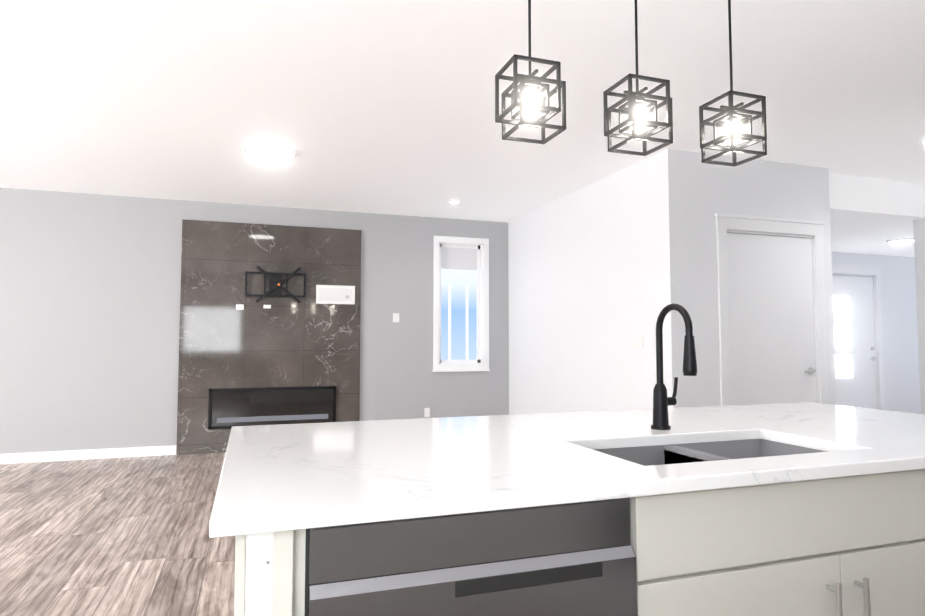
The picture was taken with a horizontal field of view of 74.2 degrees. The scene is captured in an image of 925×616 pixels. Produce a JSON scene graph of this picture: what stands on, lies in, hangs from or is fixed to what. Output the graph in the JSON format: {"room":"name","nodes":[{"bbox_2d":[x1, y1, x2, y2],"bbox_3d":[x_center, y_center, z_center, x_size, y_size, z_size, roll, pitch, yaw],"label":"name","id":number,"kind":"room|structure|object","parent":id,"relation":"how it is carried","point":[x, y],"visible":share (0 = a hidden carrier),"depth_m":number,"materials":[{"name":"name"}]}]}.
{"room":"kitchen","nodes":[
{"label":"kitchen","id":0,"kind":"room"},
{"bbox_2d":[0,452,235,615],"bbox_3d":[1.182,1.426,3.401,15.500,0.050,12.200,1,-3,-19],"label":"floor","id":1,"kind":"structure","parent":0,"point":[127,536],"depth_m":3.73,"materials":[{"name":"laminate"}]},
{"bbox_2d":[225,463,924,615],"bbox_3d":[0.699,0.864,1.732,2.520,0.888,0.696,1,-3,-19],"label":"kitchen island","id":2,"kind":"object","parent":1,"relation":"on","point":[660,508],"depth_m":1.29,"materials":[{"name":"wood"}]},
{"bbox_2d":[209,403,924,537],"bbox_3d":[0.633,0.417,1.980,2.620,0.032,1.170,1,-3,-19],"label":"island countertop","id":3,"kind":"structure","parent":2,"relation":"on","point":[302,472],"depth_m":1.59,"materials":[{"name":"white stone"}]},
{"bbox_2d":[0,188,508,453],"bbox_3d":[-3.458,0.192,6.609,8.770,2.770,0.150,1,-3,-19],"label":"wall","id":4,"kind":"structure","parent":0,"point":[90,288],"depth_m":6.53,"materials":[{"name":"grey paint"}]},
{"bbox_2d":[0,445,176,463],"bbox_3d":[-5.313,1.485,5.809,4.728,0.100,0.014,1,-3,-19],"label":"baseboard","id":5,"kind":"structure","parent":4,"relation":"attached to","point":[30,457],"depth_m":6.29,"materials":[{"name":"white"}]},
{"bbox_2d":[176,219,360,454],"bbox_3d":[-2.140,0.321,6.939,1.960,2.550,0.065,1,-3,-19],"label":"fireplace surround","id":6,"kind":"object","parent":4,"relation":"attached to","point":[286,360],"visible":0.85,"depth_m":6.89,"materials":[{"name":"stone"}]},
{"bbox_2d":[245,266,305,302],"bbox_3d":[-2.118,-0.265,6.937,0.660,0.418,0.072,1,-3,-19],"label":"mount","id":7,"kind":"object","parent":6,"relation":"attached to","point":[276,287],"visible":1,"depth_m":6.95,"materials":[{"name":"black metal"}]},
{"bbox_2d":[393,313,398,321],"bbox_3d":[-0.808,0.119,7.444,0.080,0.110,0.005,1,-3,-19],"label":"light switch","id":8,"kind":"object","parent":4,"relation":"attached to","point":[395,315],"depth_m":7.44,"materials":[{"name":"white plastic"}]},
{"bbox_2d":[424,408,429,416],"bbox_3d":[-0.434,1.284,7.508,0.070,0.110,0.005,1,-3,-19],"label":"outlet","id":9,"kind":"object","parent":4,"relation":"attached to","point":[426,410],"depth_m":7.51,"materials":[{"name":"white plastic"}]},
{"bbox_2d":[432,236,489,371],"bbox_3d":[-0.030,-0.048,7.772,0.760,1.700,0.152,1,-3,-19],"label":"living room window","id":10,"kind":"structure","parent":4,"relation":"in","point":[461,253],"depth_m":7.79,"materials":[{"name":"white"}]},
{"bbox_2d":[441,269,475,359],"bbox_3d":[-0.071,-0.052,7.892,0.900,1.840,0.001,1,-3,-19],"label":"window","id":11,"kind":"structure","parent":10,"relation":"attached to","point":[458,314],"depth_m":7.89,"materials":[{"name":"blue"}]},
{"bbox_2d":[0,0,924,222],"bbox_3d":[1.182,-1.415,3.559,15.500,0.100,12.200,1,-3,-19],"label":"ceiling","id":12,"kind":"structure","parent":0,"point":[377,106],"depth_m":3.83,"materials":[{"name":"white paint"}]},
{"bbox_2d":[243,143,296,160],"bbox_3d":[-1.568,-1.272,4.996,0.420,0.023,0.420,1,-3,-19],"label":"recessed light","id":13,"kind":"object","parent":12,"relation":"in","point":[271,151],"visible":1,"depth_m":4.95,"materials":[{"name":"white plastic"}]},
{"bbox_2d":[449,199,458,203],"bbox_3d":[-0.090,-1.175,6.751,0.110,0.023,0.110,1,-3,-19],"label":"recessed light","id":14,"kind":"object","parent":12,"relation":"in","point":[453,201],"visible":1,"depth_m":6.72,"materials":[{"name":"white"}]},
{"bbox_2d":[495,0,565,143],"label":"pendant light","id":15,"kind":"object","parent":12,"relation":"hanging from","point":[531,107],"depth_m":1.86,"materials":[{"name":"black metal"}]},
{"bbox_2d":[603,0,672,155],"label":"pendant light","id":16,"kind":"object","parent":12,"relation":"hanging from","point":[637,120],"depth_m":1.99,"materials":[{"name":"black metal"}]},
{"bbox_2d":[699,0,766,166],"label":"pendant light","id":17,"kind":"object","parent":12,"relation":"hanging from","point":[732,134],"depth_m":2.12,"materials":[{"name":"black metal"}]},
{"bbox_2d":[920,137,924,144],"bbox_3d":[3.663,-1.292,4.642,0.300,0.023,0.300,1,-3,-19],"label":"recessed light","id":18,"kind":"object","parent":12,"relation":"in","point":[922,141],"visible":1,"depth_m":4.70,"materials":[{"name":"white"}]},
{"bbox_2d":[508,149,684,414],"bbox_3d":[1.185,0.181,6.411,0.120,2.770,3.250,1,-3,-19],"label":"wall","id":19,"kind":"structure","parent":0,"point":[595,275],"depth_m":5.86,"materials":[{"name":"white paint"}]},
{"bbox_2d":[680,150,703,406],"bbox_3d":[1.052,0.226,7.210,0.150,2.770,4.850,1,-3,-19],"label":"wall","id":20,"kind":"structure","parent":0,"point":[693,297],"depth_m":4.95,"materials":[{"name":"white paint"}]},
{"bbox_2d":[700,153,819,405],"bbox_3d":[2.518,0.115,5.217,1.320,2.770,0.120,1,-3,-19],"label":"wall","id":21,"kind":"structure","parent":0,"point":[762,188],"depth_m":5.13,"materials":[{"name":"white paint"}]},
{"bbox_2d":[715,213,828,405],"bbox_3d":[2.630,0.365,5.216,1.178,2.270,0.165,1,-3,-19],"label":"hall door","id":22,"kind":"structure","parent":21,"relation":"in","point":[772,323],"depth_m":5.21,"materials":[{"name":"white"}]},
{"bbox_2d":[816,167,836,404],"bbox_3d":[2.877,0.182,6.413,0.140,2.770,2.150,1,-3,-19],"label":"wall","id":23,"kind":"structure","parent":0,"point":[822,174],"depth_m":5.43,"materials":[{"name":"white paint"}]},
{"bbox_2d":[831,252,918,413],"bbox_3d":[4.994,0.289,8.340,5.120,2.770,0.120,1,-3,-19],"label":"wall","id":24,"kind":"structure","parent":0,"point":[902,278],"depth_m":8.67,"materials":[{"name":"white paint"}]},
{"bbox_2d":[832,264,884,409],"bbox_3d":[5.351,0.544,8.424,1.118,2.270,0.162,1,-3,-19],"label":"front door","id":25,"kind":"structure","parent":24,"relation":"in","point":[858,341],"depth_m":8.45,"materials":[{"name":"white"}]},
{"bbox_2d":[829,173,924,256],"bbox_3d":[5.344,-0.986,7.393,5.120,0.330,2.030,1,-3,-19],"label":"ceiling","id":26,"kind":"structure","parent":0,"point":[870,216],"depth_m":6.02,"materials":[{"name":"white paint"}]},
{"bbox_2d":[886,238,913,243],"bbox_3d":[5.301,-0.809,7.384,0.300,0.023,0.300,1,-3,-19],"label":"recessed light","id":27,"kind":"object","parent":26,"relation":"in","point":[900,240],"visible":0.81,"depth_m":7.35,"materials":[{"name":"white"}]},
{"bbox_2d":[911,218,924,413],"bbox_3d":[6.323,0.195,6.664,3.700,2.770,0.120,1,-3,-19],"label":"wall","id":28,"kind":"structure","parent":0,"point":[917,262],"depth_m":6.11,"materials":[{"name":"white paint"}]}
]}

